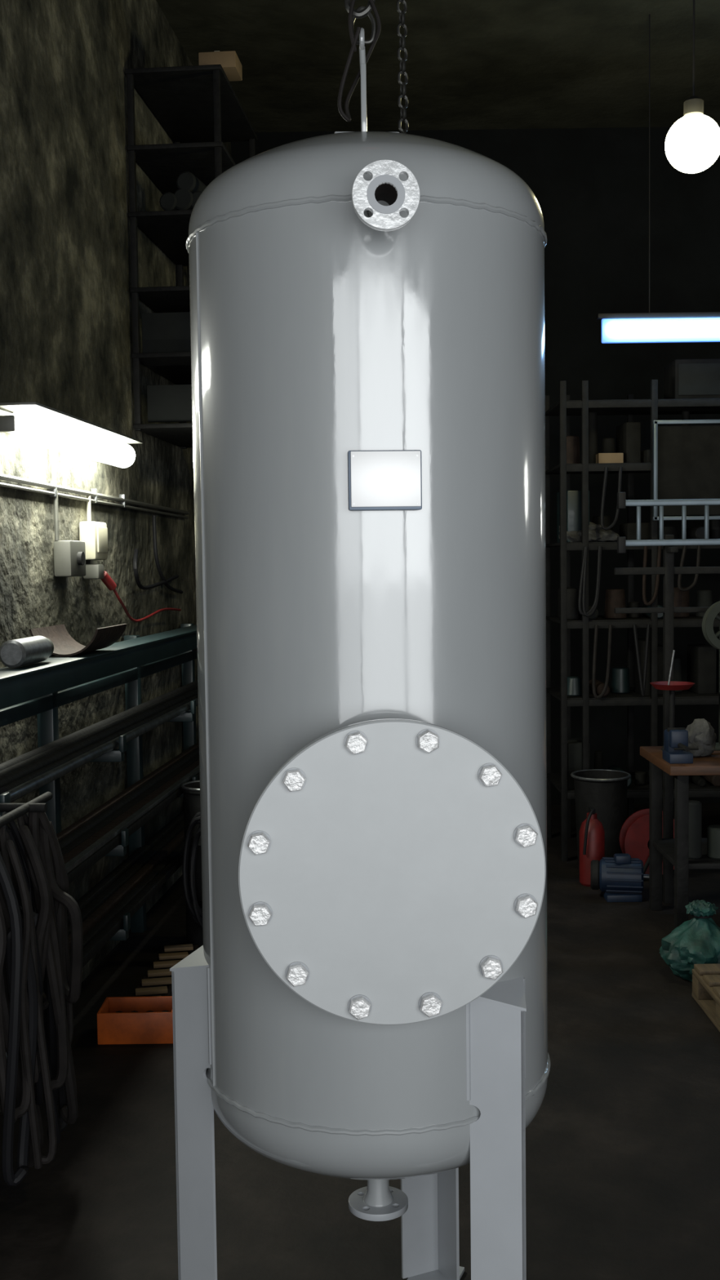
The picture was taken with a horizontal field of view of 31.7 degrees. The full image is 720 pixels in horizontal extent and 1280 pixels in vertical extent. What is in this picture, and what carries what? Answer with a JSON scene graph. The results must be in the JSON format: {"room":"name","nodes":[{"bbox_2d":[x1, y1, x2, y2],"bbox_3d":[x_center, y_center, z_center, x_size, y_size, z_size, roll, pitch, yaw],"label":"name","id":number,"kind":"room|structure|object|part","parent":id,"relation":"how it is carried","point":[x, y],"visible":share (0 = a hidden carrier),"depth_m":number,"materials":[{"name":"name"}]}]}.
{"room":"workshop","nodes":[
{"label":"workshop","id":0,"kind":"room"},
{"bbox_2d":[0,0,231,982],"bbox_3d":[-1.603,-0.917,3.944,0.201,5.280,12.600,0,3,5],"label":"wall","id":1,"kind":"structure","parent":0,"point":[66,322],"depth_m":6.04,"materials":[{"name":"stone"}]},
{"bbox_2d":[53,540,85,577],"bbox_3d":[-1.287,-0.364,5.679,0.100,0.160,0.220,0,3,5],"label":"switch box","id":2,"kind":"object","parent":1,"relation":"attached to","point":[69,556],"visible":1,"depth_m":5.58,"materials":[{"name":"grey plastic"}]},
{"bbox_2d":[0,401,142,467],"bbox_3d":[-1.252,-0.879,5.590,0.195,0.138,1.610,0,3,5],"label":"lamp","id":3,"kind":"object","parent":1,"relation":"attached to","point":[35,423],"visible":1,"depth_m":5.25,"materials":[{"name":"white plastic"}]},
{"bbox_2d":[79,521,107,559],"bbox_3d":[-1.262,-0.470,6.033,0.088,0.180,0.200,0,3,5],"label":"junction box","id":4,"kind":"object","parent":1,"relation":"attached to","point":[94,534],"visible":0.95,"depth_m":5.94,"materials":[{"name":"white plastic"}]},
{"bbox_2d":[0,448,189,540],"bbox_3d":[-1.286,-0.672,6.143,0.035,0.400,4.000,0,3,5],"label":"conduit","id":5,"kind":"object","parent":1,"relation":"attached to","point":[92,495],"visible":0.96,"depth_m":5.69,"materials":[{"name":"grey plastic"}]},
{"bbox_2d":[83,515,182,622],"bbox_3d":[-1.164,-0.401,6.906,0.117,0.579,1.896,0,3,5],"label":"cable","id":6,"kind":"object","parent":1,"relation":"attached to","point":[92,571],"visible":0.99,"depth_m":6.78,"materials":[{"name":"red plastic"}]},
{"bbox_2d":[124,50,257,448],"bbox_3d":[-0.898,-2.174,7.375,0.590,2.001,1.160,0,3,5],"label":"wall shelf unit","id":7,"kind":"object","parent":1,"relation":"attached to","point":[198,107],"visible":0.69,"depth_m":6.93,"materials":[{"name":"metal"}]},
{"bbox_2d":[0,802,719,1279],"bbox_3d":[1.249,1.735,4.042,8.000,0.100,13.000,-1,3,0],"label":"floor","id":8,"kind":"structure","parent":0,"point":[623,1140],"depth_m":4.14,"materials":[{"name":"concrete"}]},
{"bbox_2d":[0,623,199,1185],"bbox_3d":[-0.998,0.810,5.920,0.595,1.581,4.728,0,3,5],"label":"rack","id":9,"kind":"object","parent":8,"relation":"on","point":[47,936],"visible":0.88,"depth_m":4.72,"materials":[{"name":"metal"}]},
{"bbox_2d":[0,635,53,667],"bbox_3d":[-1.227,0.040,4.698,0.100,0.100,0.350,0,3,5],"label":"roller","id":10,"kind":"object","parent":9,"relation":"on","point":[15,653],"visible":1,"depth_m":4.56,"materials":[{"name":"grey metal"}]},
{"bbox_2d":[29,623,127,656],"bbox_3d":[-1.168,-0.002,5.299,0.286,0.112,0.420,0,3,5],"label":"trough","id":11,"kind":"object","parent":9,"relation":"on","point":[64,645],"visible":0.91,"depth_m":5.29,"materials":[{"name":"metal"}]},
{"bbox_2d":[97,995,173,1044],"bbox_3d":[-0.914,1.575,5.263,0.312,0.130,0.202,-1,3,0],"label":"storage box","id":12,"kind":"object","parent":8,"relation":"on","point":[120,1020],"visible":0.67,"depth_m":5.16,"materials":[{"name":"paint"}]},
{"bbox_2d":[131,943,198,996],"bbox_3d":[-0.908,1.564,5.873,0.165,0.079,0.900,-1,3,3],"label":"ramp","id":13,"kind":"object","parent":8,"relation":"on","point":[144,988],"visible":0.62,"depth_m":5.84,"materials":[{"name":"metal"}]},
{"bbox_2d":[181,780,203,951],"bbox_3d":[-0.756,1.153,6.365,0.288,0.837,0.470,-1,3,0],"label":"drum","id":14,"kind":"object","parent":8,"relation":"on","point":[192,855],"visible":0.3,"depth_m":6.33,"materials":[{"name":"black metal"}]},
{"bbox_2d":[169,27,550,1279],"bbox_3d":[-0.019,0.195,2.923,0.906,3.140,1.020,-1,3,0],"label":"tank","id":15,"kind":"object","parent":8,"relation":"on","point":[364,996],"visible":1,"depth_m":2.57,"materials":[{"name":"grey metal"}]},
{"bbox_3d":[-0.386,1.240,2.941,0.130,1.063,0.179,-1,3,-9],"label":"leg","id":16,"kind":"part","parent":15,"relation":"part of","materials":[{"name":"grey paint"}]},
{"bbox_3d":[0.049,-0.315,2.505,0.145,0.117,0.028,-1,3,-4],"label":"name plate","id":17,"kind":"part","parent":15,"relation":"part of","materials":[{"name":"white metal"}]},
{"bbox_3d":[0.197,1.204,3.413,0.179,1.063,0.130,1,4,21],"label":"leg","id":18,"kind":"part","parent":15,"relation":"part of","materials":[{"name":"grey paint"}]},
{"bbox_3d":[0.321,1.246,2.678,0.179,1.063,0.130,-4,4,-40],"label":"leg","id":19,"kind":"part","parent":15,"relation":"part of","materials":[{"name":"grey paint"}]},
{"bbox_2d":[579,806,604,886],"bbox_3d":[1.392,1.235,7.606,0.150,0.469,0.175,-1,3,0],"label":"fire extinguisher","id":20,"kind":"object","parent":8,"relation":"on","point":[592,833],"visible":0.92,"depth_m":7.56,"materials":[{"name":"red paint"}]},
{"bbox_2d":[570,768,631,871],"bbox_3d":[1.511,1.142,7.964,0.374,0.609,0.372,-1,3,0],"label":"trash can","id":21,"kind":"object","parent":8,"relation":"on","point":[604,790],"visible":0.73,"depth_m":7.83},
{"bbox_2d":[590,853,648,902],"bbox_3d":[1.498,1.356,7.301,0.340,0.260,0.210,0,3,10],"label":"motor","id":22,"kind":"object","parent":8,"relation":"on","point":[620,877],"visible":0.96,"depth_m":7.23,"materials":[{"name":"blue paint"}]},
{"bbox_2d":[545,358,719,861],"bbox_3d":[2.463,-0.206,8.427,2.360,3.220,0.855,-1,3,0],"label":"storage rack","id":23,"kind":"object","parent":8,"relation":"on","point":[682,461],"visible":0.83,"depth_m":8.16,"materials":[{"name":"metal"}]},
{"bbox_2d":[618,808,674,881],"bbox_3d":[1.792,1.252,7.770,0.380,0.415,0.224,-1,3,0],"label":"hose reel","id":24,"kind":"object","parent":8,"relation":"on","point":[633,838],"visible":0.3,"depth_m":7.69,"materials":[{"name":"paint"}]},
{"bbox_2d":[613,534,719,903],"bbox_3d":[2.382,0.447,7.074,1.900,2.080,0.165,-1,3,0],"label":"shelving rack","id":25,"kind":"object","parent":8,"relation":"on","point":[668,571],"visible":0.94,"depth_m":7.08,"materials":[{"name":"metal"}]},
{"bbox_2d":[617,492,719,553],"bbox_3d":[2.355,-0.658,7.005,1.865,0.335,0.045,-1,3,0],"label":"ladder","id":26,"kind":"object","parent":25,"relation":"attached to","point":[622,502],"visible":1,"depth_m":6.99,"materials":[{"name":"grey metal"}]},
{"bbox_2d":[640,746,719,928],"bbox_3d":[2.190,1.057,6.757,1.250,0.905,0.700,-1,3,0],"label":"workbench","id":27,"kind":"object","parent":8,"relation":"on","point":[688,850],"visible":0.91,"depth_m":6.54,"materials":[{"name":"brown wood"}]},
{"bbox_2d":[649,649,694,750],"bbox_3d":[1.700,0.327,6.913,0.240,0.546,0.239,-1,3,0],"label":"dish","id":28,"kind":"object","parent":27,"relation":"on","point":[671,686],"visible":0.73,"depth_m":6.90,"materials":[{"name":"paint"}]},
{"bbox_2d":[662,727,698,764],"bbox_3d":[1.628,0.541,6.460,0.130,0.175,0.330,-1,3,0],"label":"bench vise","id":29,"kind":"object","parent":27,"relation":"on","point":[676,750],"visible":1,"depth_m":6.45,"materials":[{"name":"blue paint"}]},
{"bbox_2d":[685,718,716,757],"bbox_3d":[1.788,0.511,6.690,0.183,0.200,0.143,-1,3,-9],"label":"rag","id":30,"kind":"object","parent":27,"relation":"on","point":[701,735],"visible":0.89,"depth_m":6.64,"materials":[{"name":"fabric"}]},
{"bbox_2d":[702,600,719,751],"bbox_3d":[2.009,0.187,6.935,0.280,0.815,0.180,-1,3,0],"label":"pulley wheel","id":31,"kind":"object","parent":27,"relation":"on","point":[713,611],"visible":0.87,"depth_m":6.86,"materials":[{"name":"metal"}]},
{"bbox_2d":[659,899,719,981],"bbox_3d":[1.597,1.390,5.927,0.376,0.355,0.389,-1,3,0],"label":"sack","id":32,"kind":"object","parent":8,"relation":"on","point":[696,940],"visible":0.88,"depth_m":5.84,"materials":[{"name":"green plastic"}]},
{"bbox_2d":[692,964,719,1031],"bbox_3d":[2.086,1.531,5.225,1.220,0.145,0.855,-1,3,0],"label":"wooden pallet","id":33,"kind":"object","parent":8,"relation":"on","point":[705,977],"visible":1,"depth_m":5.50,"materials":[{"name":"brown wood"}]},
{"bbox_2d":[155,0,719,132],"bbox_3d":[1.179,-3.635,3.720,8.000,0.100,13.000,-1,3,0],"label":"ceiling","id":34,"kind":"structure","parent":0,"point":[471,64],"depth_m":8.45,"materials":[{"name":"grey concrete"}]},
{"bbox_2d":[337,0,381,121],"bbox_3d":[0.055,-2.345,2.872,0.241,2.344,0.225,-1,3,0],"label":"chain hoist","id":35,"kind":"object","parent":34,"relation":"hanging from","point":[362,11],"visible":1,"depth_m":2.85,"materials":[{"name":"metal"}]},
{"bbox_2d":[396,0,408,133],"bbox_3d":[0.116,-1.388,3.383,0.026,3.492,0.086,0,4,14],"label":"chain","id":36,"kind":"object","parent":34,"relation":"hanging from","point":[402,13],"visible":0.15,"depth_m":3.37,"materials":[{"name":"metal"}]},
{"bbox_2d":[595,14,719,343],"bbox_3d":[2.339,-2.849,7.828,1.750,1.990,0.105,-1,3,0],"label":"lamp","id":37,"kind":"object","parent":34,"relation":"hanging from","point":[685,326],"visible":1,"depth_m":7.86,"materials":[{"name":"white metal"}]},
{"bbox_2d":[665,0,719,173],"bbox_3d":[1.543,-2.946,5.865,0.259,1.540,0.259,-1,3,0],"label":"lamp","id":38,"kind":"object","parent":34,"relation":"hanging from","point":[692,144],"visible":1,"depth_m":5.83,"materials":[{"name":"white glass"}]},
{"bbox_2d":[231,126,719,804],"bbox_3d":[1.209,-1.321,10.070,8.000,5.280,0.200,-1,3,0],"label":"wall","id":39,"kind":"structure","parent":0,"point":[590,186],"depth_m":9.89,"materials":[{"name":"grey concrete"}]}
]}

